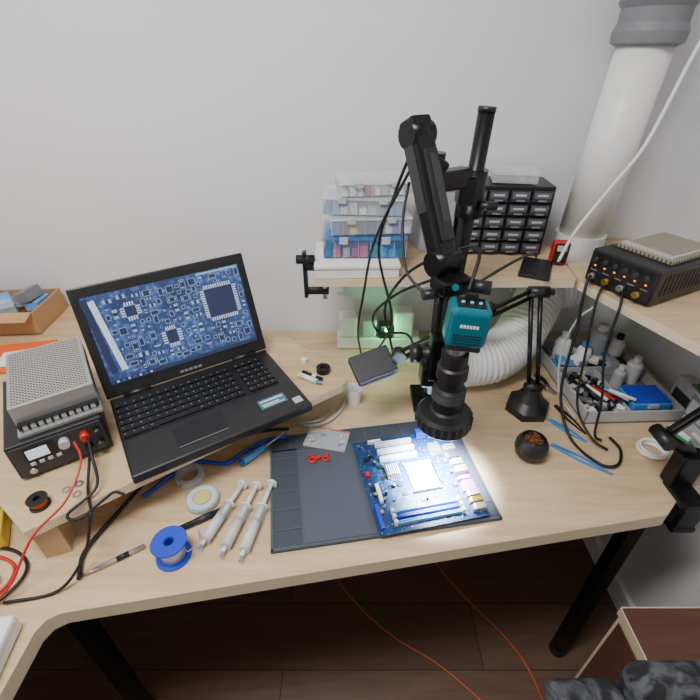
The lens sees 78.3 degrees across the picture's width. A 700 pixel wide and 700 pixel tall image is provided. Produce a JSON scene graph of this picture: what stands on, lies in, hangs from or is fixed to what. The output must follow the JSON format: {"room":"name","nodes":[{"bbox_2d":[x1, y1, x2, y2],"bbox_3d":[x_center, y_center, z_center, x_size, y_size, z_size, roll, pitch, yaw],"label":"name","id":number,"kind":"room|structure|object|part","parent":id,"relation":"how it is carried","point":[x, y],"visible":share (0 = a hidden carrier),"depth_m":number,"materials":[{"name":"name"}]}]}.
{"room":"electronics workshop","nodes":[
{"label":"electronics workshop","id":0,"kind":"room"},
{"bbox_2d":[13,538,617,699],"bbox_3d":[-0.200,1.422,0.682,2.400,0.100,3.140,0,34,0],"label":"floor","id":1,"kind":"structure","parent":0,"point":[310,641],"depth_m":1.35,"materials":[{"name":"laminate"}]},
{"bbox_2d":[0,305,699,699],"bbox_3d":[-0.203,0.667,0.924,2.175,0.880,1.685,0,34,0],"label":"desk","id":2,"kind":"object","parent":1,"relation":"on","point":[559,497],"depth_m":0.88,"materials":[{"name":"brown wood"}]},
{"bbox_2d":[0,507,10,549],"bbox_3d":[-0.690,0.338,0.819,0.060,0.042,0.100,-18,38,-24],"label":"tool case","id":3,"kind":"object","parent":2,"relation":"on","point":[5,521],"visible":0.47,"depth_m":0.81,"materials":[{"name":"plastic"}]},
{"bbox_3d":[-0.544,0.512,0.527,0.087,0.078,0.351,-4,34,-7],"label":"desk power strip","id":4,"kind":"part","parent":2,"relation":"part of","materials":[{"name":"white plastic"}]},
{"bbox_2d":[0,546,28,601],"bbox_3d":[-0.636,0.396,0.754,0.129,0.013,0.119,0,34,0],"label":"wire bundle","id":5,"kind":"object","parent":2,"relation":"on","point":[11,562],"visible":0.92,"depth_m":0.77,"materials":[{"name":"plastic"}]},
{"bbox_2d":[81,544,144,576],"bbox_3d":[-0.430,0.383,0.782,0.107,0.010,0.010,-20,39,-27],"label":"knife","id":6,"kind":"object","parent":2,"relation":"on","point":[126,554],"visible":1,"depth_m":0.78,"materials":[{"name":"silver metal"}]},
{"bbox_2d":[0,306,347,557],"bbox_3d":[-0.693,0.039,1.198,1.270,0.114,0.720,22,40,29],"label":"board","id":7,"kind":"object","parent":2,"relation":"on","point":[56,537],"depth_m":0.84,"materials":[{"name":"brown wood"}]},
{"bbox_2d":[0,339,57,373],"bbox_3d":[-0.930,0.024,1.138,0.240,0.006,0.140,-7,35,-10],"label":"folder","id":8,"kind":"object","parent":7,"relation":"on","point":[19,346],"visible":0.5,"depth_m":1.18,"materials":[{"name":"plastic"}]},
{"bbox_2d":[0,350,22,366],"bbox_3d":[-0.865,0.017,1.140,0.110,0.002,0.070,-10,35,-15],"label":"paper note","id":9,"kind":"object","parent":8,"relation":"on","point":[3,358],"visible":0.18,"depth_m":1.13,"materials":[{"name":"white paper"}]},
{"bbox_2d":[0,284,66,335],"bbox_3d":[-1.029,-0.117,1.260,0.260,0.104,0.200,-2,34,-3],"label":"cardboard box","id":10,"kind":"object","parent":7,"relation":"on","point":[31,310],"visible":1,"depth_m":1.26,"materials":[{"name":"brown cardboard"}]},
{"bbox_2d":[25,490,50,512],"bbox_3d":[-0.553,0.269,0.763,0.034,0.019,0.034,0,34,0],"label":"spool","id":11,"kind":"object","parent":7,"relation":"on","point":[38,501],"visible":1,"depth_m":0.76},
{"bbox_2d":[0,381,124,604],"bbox_3d":[-0.645,0.251,0.821,0.359,0.186,0.434,-21,39,-28],"label":"supplies","id":12,"kind":"object","parent":7,"relation":"on","point":[38,453],"visible":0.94,"depth_m":0.80,"materials":[{"name":"black plastic"}]},
{"bbox_2d":[6,336,102,439],"bbox_3d":[-0.610,0.065,0.882,0.141,0.053,0.239,-21,39,-28],"label":"metal box","id":13,"kind":"object","parent":12,"relation":"on","point":[49,386],"visible":1,"depth_m":0.84,"materials":[{"name":"silver metal"}]},
{"bbox_2d":[61,486,70,492],"bbox_3d":[-0.525,0.258,0.795,0.016,0.002,0.016,0,34,0],"label":"washer","id":14,"kind":"object","parent":7,"relation":"on","point":[65,487],"visible":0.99,"depth_m":0.80,"materials":[{"name":"silver metal"}]},
{"bbox_2d":[72,490,81,497],"bbox_3d":[-0.500,0.264,0.787,0.016,0.002,0.016,0,34,0],"label":"washer","id":15,"kind":"object","parent":7,"relation":"on","point":[77,491],"visible":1,"depth_m":0.79,"materials":[{"name":"silver metal"}]},
{"bbox_2d":[75,480,83,487],"bbox_3d":[-0.508,0.251,0.806,0.016,0.002,0.016,0,34,0],"label":"washer","id":16,"kind":"object","parent":7,"relation":"on","point":[81,481],"visible":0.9,"depth_m":0.81,"materials":[{"name":"silver metal"}]},
{"bbox_2d":[66,253,311,483],"bbox_3d":[-0.341,0.004,0.941,0.388,0.259,0.359,-20,39,-27],"label":"laptop","id":17,"kind":"object","parent":7,"relation":"on","point":[139,332],"visible":1,"depth_m":0.98,"materials":[{"name":"black plastic"}]},
{"bbox_3d":[-0.120,0.026,1.128,0.016,0.014,0.016,0,34,0],"label":"white bottle cap","id":18,"kind":"part","parent":7,"relation":"part of","materials":[{"name":"white plastic"}]},
{"bbox_2d":[297,372,321,383],"bbox_3d":[-0.098,0.071,1.062,0.071,0.013,0.014,19,38,26],"label":"tube","id":19,"kind":"object","parent":7,"relation":"on","point":[301,375],"visible":1,"depth_m":1.06,"materials":[{"name":"white plastic"}]},
{"bbox_2d":[302,370,322,380],"bbox_3d":[-0.094,0.063,1.077,0.060,0.010,0.010,19,39,26],"label":"marker","id":20,"kind":"object","parent":7,"relation":"on","point":[303,371],"visible":0.97,"depth_m":1.07,"materials":[{"name":"plastic"}]},
{"bbox_2d":[316,363,329,375],"bbox_3d":[-0.068,0.049,1.094,0.036,0.014,0.036,0,34,0],"label":"tape roll","id":21,"kind":"object","parent":7,"relation":"on","point":[322,369],"visible":1,"depth_m":1.09,"materials":[{"name":"plastic"}]},
{"bbox_2d":[150,525,199,571],"bbox_3d":[-0.317,0.359,0.786,0.082,0.046,0.064,-15,37,-21],"label":"spool","id":22,"kind":"object","parent":2,"relation":"on","point":[170,546],"visible":1,"depth_m":0.77,"materials":[{"name":"blue plastic"}]},
{"bbox_2d":[76,427,288,579],"bbox_3d":[-0.353,0.277,0.937,0.130,0.010,0.498,28,43,34],"label":"cable","id":23,"kind":"object","parent":2,"relation":"on","point":[203,461],"visible":0.76,"depth_m":0.93,"materials":[{"name":"blue plastic"}]},
{"bbox_2d":[179,466,199,484],"bbox_3d":[-0.350,0.275,0.939,0.060,0.014,0.060,0,34,0],"label":"tape roll","id":24,"kind":"object","parent":2,"relation":"on","point":[191,468],"visible":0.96,"depth_m":0.94,"materials":[{"name":"plastic"}]},
{"bbox_2d":[185,485,219,514],"bbox_3d":[-0.305,0.308,0.890,0.068,0.013,0.068,0,34,0],"label":"reel","id":25,"kind":"object","parent":2,"relation":"on","point":[203,496],"visible":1,"depth_m":0.88,"materials":[{"name":"plastic"}]},
{"bbox_2d":[180,505,230,529],"bbox_3d":[-0.310,0.340,0.843,0.152,0.013,0.013,-19,38,-25],"label":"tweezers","id":26,"kind":"object","parent":2,"relation":"on","point":[209,515],"visible":0.57,"depth_m":0.85,"materials":[{"name":"black plastic"}]},
{"bbox_2d":[198,480,247,549],"bbox_3d":[-0.254,0.326,0.854,0.025,0.025,0.157,11,36,16],"label":"syringe","id":27,"kind":"object","parent":2,"relation":"on","point":[219,518],"visible":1,"depth_m":0.84,"materials":[{"name":"white plastic"}]},
{"bbox_2d":[219,481,261,557],"bbox_3d":[-0.216,0.330,0.847,0.025,0.025,0.166,8,35,11],"label":"syringe","id":28,"kind":"object","parent":2,"relation":"on","point":[238,521],"visible":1,"depth_m":0.83,"materials":[{"name":"white plastic"}]},
{"bbox_2d":[238,479,276,561],"bbox_3d":[-0.182,0.332,0.845,0.025,0.025,0.177,6,34,9],"label":"syringe","id":29,"kind":"object","parent":2,"relation":"on","point":[248,539],"visible":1,"depth_m":0.83,"materials":[{"name":"white plastic"}]},
{"bbox_2d":[239,430,286,465],"bbox_3d":[-0.200,0.226,1.002,0.016,0.015,0.136,26,42,33],"label":"screwdriver","id":30,"kind":"object","parent":2,"relation":"on","point":[261,448],"visible":1,"depth_m":0.98,"materials":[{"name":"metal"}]},
{"bbox_2d":[290,394,346,426],"bbox_3d":[-0.058,0.152,1.112,0.210,0.018,0.075,-25,41,-32],"label":"lead","id":31,"kind":"object","parent":2,"relation":"on","point":[345,400],"visible":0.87,"depth_m":1.07,"materials":[{"name":"plastic"}]},
{"bbox_2d":[346,383,361,406],"bbox_3d":[0.010,0.120,1.136,0.042,0.050,0.042,0,34,0],"label":"plastic cup","id":32,"kind":"object","parent":2,"relation":"on","point":[353,390],"visible":0.91,"depth_m":1.13,"materials":[{"name":"white plastic"}]},
{"bbox_3d":[0.090,-0.071,1.347,0.260,0.129,0.067,0,34,0],"label":"power strip","id":33,"kind":"part","parent":2,"relation":"part of","materials":[{"name":"white plastic"}]},
{"bbox_2d":[270,421,501,553],"bbox_3d":[0.055,0.274,0.945,0.455,0.008,0.295,-5,34,-7],"label":"mat","id":34,"kind":"object","parent":2,"relation":"on","point":[321,503],"visible":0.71,"depth_m":0.91,"materials":[{"name":"grey rubber"}]},
{"bbox_2d":[308,454,320,462],"bbox_3d":[-0.080,0.246,0.975,0.030,0.007,0.025,0,34,0],"label":"clip","id":35,"kind":"object","parent":34,"relation":"on","point":[311,456],"visible":1,"depth_m":0.97,"materials":[{"name":"red plastic"}]},
{"bbox_2d":[322,452,329,460],"bbox_3d":[-0.053,0.244,0.979,0.017,0.005,0.025,18,38,25],"label":"clip","id":36,"kind":"object","parent":34,"relation":"on","point":[327,453],"visible":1,"depth_m":0.98,"materials":[{"name":"red plastic"}]},
{"bbox_2d":[308,426,349,445],"bbox_3d":[-0.055,0.211,1.026,0.100,0.004,0.065,7,35,10],"label":"bag","id":37,"kind":"object","parent":34,"relation":"on","point":[313,431],"visible":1,"depth_m":1.03,"materials":[{"name":"clear plastic"}]},
{"bbox_2d":[352,428,488,536],"bbox_3d":[0.140,0.266,0.924,0.224,0.026,0.243,-7,35,-10],"label":"motherboard","id":38,"kind":"object","parent":34,"relation":"on","point":[416,481],"visible":1,"depth_m":0.91,"materials":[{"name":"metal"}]},
{"bbox_2d":[357,105,537,440],"bbox_3d":[0.135,-0.126,0.926,0.426,0.692,0.426,20,39,27],"label":"microscope","id":39,"kind":"object","parent":2,"relation":"on","point":[460,326],"visible":0.99,"depth_m":0.76,"materials":[{"name":"black metal"}]},
{"bbox_2d":[348,286,554,421],"bbox_3d":[0.254,0.026,1.039,0.525,0.314,0.151,-4,34,-6],"label":"desk lamp","id":40,"kind":"object","parent":2,"relation":"on","point":[527,404],"visible":0.9,"depth_m":1.02,"materials":[{"name":"black plastic"}]},
{"bbox_2d":[464,285,585,386],"bbox_3d":[0.483,-0.079,1.224,0.473,0.273,0.176,-23,40,-30],"label":"ventilation duct","id":41,"kind":"object","parent":2,"relation":"on","point":[503,354],"visible":0.54,"depth_m":1.16,"materials":[{"name":"white plastic"}]},
{"bbox_2d":[515,430,548,462],"bbox_3d":[0.414,0.219,0.980,0.074,0.060,0.074,0,34,0],"label":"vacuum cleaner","id":42,"kind":"object","parent":2,"relation":"on","point":[531,446],"visible":1,"depth_m":0.96,"materials":[{"name":"black plastic"}]},
{"bbox_2d":[531,374,556,394],"bbox_3d":[0.541,0.097,1.204,0.045,0.012,0.090,-15,37,-21],"label":"cutter","id":43,"kind":"object","parent":2,"relation":"on","point":[546,386],"visible":0.62,"depth_m":1.19,"materials":[{"name":"black plastic"}]},
{"bbox_2d":[547,418,586,441],"bbox_3d":[0.535,0.197,1.060,0.017,0.006,0.100,-24,41,-31],"label":"tweezers","id":44,"kind":"object","parent":2,"relation":"on","point":[557,424],"visible":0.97,"depth_m":1.06,"materials":[{"name":"blue metal"}]},
{"bbox_2d":[554,404,586,433],"bbox_3d":[0.559,0.176,1.092,0.017,0.006,0.110,-10,35,-15],"label":"tweezers","id":45,"kind":"object","parent":2,"relation":"on","point":[556,406],"visible":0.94,"depth_m":1.09,"materials":[{"name":"black metal"}]},
{"bbox_2d":[550,443,612,474],"bbox_3d":[0.528,0.249,0.984,0.135,0.006,0.017,27,42,34],"label":"tweezers","id":46,"kind":"object","parent":2,"relation":"on","point":[561,449],"visible":1,"depth_m":0.99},
{"bbox_2d":[535,322,684,423],"bbox_3d":[0.706,0.040,1.187,0.250,0.126,0.330,-1,34,-2],"label":"tray","id":47,"kind":"object","parent":2,"relation":"on","point":[631,394],"visible":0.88,"depth_m":1.17,"materials":[{"name":"grey plastic"}]},
{"bbox_3d":[0.702,0.231,1.000,0.065,0.018,0.065,0,34,0],"label":"coil of white cable","id":48,"kind":"part","parent":2,"relation":"part of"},
{"bbox_2d":[648,407,699,532],"bbox_3d":[0.750,0.215,0.893,0.256,0.385,0.142,-11,36,-16],"label":"clamp magnifier arm","id":49,"kind":"object","parent":2,"relation":"on","point":[682,469],"visible":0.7,"depth_m":0.88,"materials":[{"name":"black metal"}]},
{"bbox_2d":[665,424,691,444],"bbox_3d":[0.765,0.208,1.009,0.012,0.047,0.060,-11,36,-16],"label":"bag","id":50,"kind":"object","parent":2,"relation":"on","point":[681,435],"visible":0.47,"depth_m":0.99,"materials":[{"name":"plastic"}]},
{"bbox_2d":[669,375,699,408],"bbox_3d":[0.864,0.121,1.095,0.042,0.091,0.090,0,34,0],"label":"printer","id":51,"kind":"object","parent":2,"relation":"on","point":[684,387],"visible":0.69,"depth_m":1.09,"materials":[{"name":"grey plastic"}]},
{"bbox_2d":[680,393,699,447],"bbox_3d":[0.841,0.188,0.977,0.084,0.116,0.150,0,34,0],"label":"drawer box","id":52,"kind":"object","parent":2,"relation":"on","point":[693,430],"visible":0.68,"depth_m":1.00,"materials":[{"name":"plastic"}]},
{"bbox_2d":[338,562,542,699],"bbox_3d":[0.242,0.869,1.405,0.389,0.006,0.890,-17,37,-23],"label":"cable","id":53,"kind":"object","parent":1,"relation":"on","point":[448,579],"visible":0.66,"depth_m":1.35,"materials":[{"name":"orange plastic"}]},
{"bbox_2d":[544,660,699,699],"bbox_3d":[0.498,0.924,0.667,0.442,0.742,0.512,0,34,0],"label":"office chair","id":54,"kind":"object","parent":1,"relation":"on","point":[638,679],"visible":1,"depth_m":0.66,"materials":[{"name":"black fabric"}]},
{"bbox_2d":[575,607,699,681],"bbox_3d":[0.763,0.858,1.025,0.266,0.450,0.254,0,34,0],"label":"base cabinet","id":55,"kind":"object","parent":1,"relation":"on","point":[638,633],"visible":0.6,"depth_m":0.98,"materials":[{"name":"brown wood"}]},
{"bbox_2d":[0,0,699,333],"bbox_3d":[-0.200,-0.526,1.201,2.400,2.550,0.100,0,34,0],"label":"wall","id":56,"kind":"structure","parent":0,"point":[137,137],"depth_m":1.10,"materials":[{"name":"paint"}]},
{"bbox_2d":[314,238,575,291],"bbox_3d":[0.237,-0.175,1.194,0.645,0.175,0.300,0,34,0],"label":"wall shelf","id":57,"kind":"object","parent":56,"relation":"attached to","point":[561,276],"visible":0.39,"depth_m":1.05,"materials":[{"name":"brown wood"}]},
{"bbox_2d":[296,250,328,298],"bbox_3d":[-0.091,-0.184,1.064,0.077,0.125,0.022,0,34,0],"label":"clamp","id":58,"kind":"object","parent":57,"relation":"on","point":[307,261],"visible":0.76,"depth_m":1.05,"materials":[{"name":"black plastic"}]},
{"bbox_2d":[314,242,400,278],"bbox_3d":[0.015,-0.229,1.088,0.205,0.033,0.165,-1,34,-2],"label":"box","id":59,"kind":"object","parent":57,"relation":"on","point":[341,267],"visible":0.7,"depth_m":1.02,"materials":[{"name":"white plastic"}]},
{"bbox_2d":[324,229,404,256],"bbox_3d":[0.035,-0.283,1.086,0.205,0.054,0.148,0,34,0],"label":"storage box","id":60,"kind":"object","parent":59,"relation":"on","point":[389,245],"visible":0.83,"depth_m":1.04,"materials":[{"name":"blue plastic"}]},
{"bbox_2d":[329,208,408,234],"bbox_3d":[0.045,-0.328,1.068,0.195,0.042,0.144,-3,34,-4],"label":"storage box","id":61,"kind":"object","parent":60,"relation":"on","point":[355,223],"visible":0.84,"depth_m":1.03,"materials":[{"name":"clear plastic"}]},
{"bbox_2d":[323,189,402,215],"bbox_3d":[0.035,-0.368,1.052,0.195,0.042,0.138,3,34,4],"label":"storage box","id":62,"kind":"object","parent":61,"relation":"on","point":[335,202],"visible":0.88,"depth_m":1.02,"materials":[{"name":"clear plastic"}]},
{"bbox_2d":[335,176,411,196],"bbox_3d":[0.055,-0.401,1.036,0.175,0.032,0.129,-4,34,-7],"label":"storage box","id":63,"kind":"object","parent":62,"relation":"on","point":[368,185],"visible":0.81,"depth_m":1.01,"materials":[{"name":"clear plastic"}]},
{"bbox_2d":[413,190,454,249],"bbox_3d":[0.225,-0.365,1.165,0.095,0.170,0.105,-3,34,-4],"label":"tin","id":64,"kind":"object","parent":57,"relation":"on","point":[418,238],"visible":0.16,"depth_m":1.17,"materials":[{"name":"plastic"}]},
{"bbox_2d":[452,176,556,253],"bbox_3d":[0.402,-0.360,1.154,0.225,0.175,0.134,2,34,3],"label":"drawer organizer","id":65,"kind":"object","parent":57,"relation":"on","point":[518,225],"visible":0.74,"depth_m":1.10,"materials":[{"name":"black plastic"}]},
{"bbox_2d":[494,171,533,181],"bbox_3d":[0.420,-0.449,1.103,0.114,0.026,0.084,6,34,8],"label":"case","id":66,"kind":"object","parent":65,"relation":"on","point":[505,176],"visible":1,"depth_m":1.09,"materials":[{"name":"plastic"}]},
{"bbox_2d":[518,257,552,280],"bbox_3d":[0.462,-0.203,1.069,0.072,0.010,0.120,15,37,20],"label":"mobile phone","id":67,"kind":"object","parent":57,"relation":"on","point":[534,268],"visible":0.89,"depth_m":1.06,"materials":[{"name":"black plastic"}]},
{"bbox_2d":[548,239,570,264],"bbox_3d":[0.531,-0.246,1.089,0.040,0.058,0.040,7,35,10],"label":"digital multimeter","id":68,"kind":"object","parent":57,"relation":"on","point":[557,246],"visible":0.93,"depth_m":1.08,"materials":[{"name":"red plastic"}]},
{"bbox_2d":[551,0,699,263],"bbox_3d":[0.643,-0.876,0.799,0.152,1.519,0.158,-24,41,-32],"label":"pipe","id":69,"kind":"object","parent":56,"relation":"attached to","point":[646,34],"visible":0.81,"depth_m":0.97,"materials":[{"name":"white plastic"}]},
{"bbox_2d":[599,126,699,606],"bbox_3d":[0.950,0.323,-0.059,0.100,2.550,2.940,0,34,0],"label":"wall","id":70,"kind":"structure","parent":0,"point":[662,569],"depth_m":1.21,"materials":[{"name":"paint"}]},
{"bbox_2d":[582,536,634,610],"bbox_3d":[0.892,1.359,0.615,0.016,0.080,2.880,0,34,0],"label":"baseboard","id":71,"kind":"structure","parent":70,"relation":"attached to","point":[617,591],"depth_m":1.44,"materials":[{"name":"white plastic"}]},
{"bbox_2d":[566,238,699,355],"bbox_3d":[0.721,-0.051,0.977,0.349,0.136,0.798,0,34,0],"label":"shelf","id":72,"kind":"object","parent":70,"relation":"attached to","point":[676,319],"visible":0.41,"depth_m":0.91,"materials":[{"name":"brown wood"}]},
{"bbox_2d":[559,231,699,468],"bbox_3d":[0.666,-0.014,1.005,0.362,0.422,0.280,-16,37,-22],"label":"supplies","id":73,"kind":"object","parent":72,"relation":"on","point":[650,269],"visible":1,"depth_m":0.94,"materials":[{"name":"black plastic"}]},
{"bbox_2d":[557,306,593,418],"bbox_3d":[0.552,0.027,1.041,0.019,0.292,0.101,-12,36,-18],"label":"cable","id":74,"kind":"object","parent":73,"relation":"attached to","point":[591,308],"visible":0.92,"depth_m":1.08,"materials":[{"name":"plastic"}]},
{"bbox_3d":[-0.200,-0.775,-0.800,2.400,0.100,3.140,0,34,0],"label":"ceiling","id":75,"kind":"structure","parent":0,"visible":0},
{"bbox_2d":[557,40,699,261],"bbox_3d":[0.666,-0.837,0.696,0.296,1.451,0.040,-9,35,-13],"label":"hanging cable","id":76,"kind":"object","parent":75,"relation":"hanging from","point":[697,47],"visible":1,"depth_m":0.93,"materials":[{"name":"plastic"}]}
]}

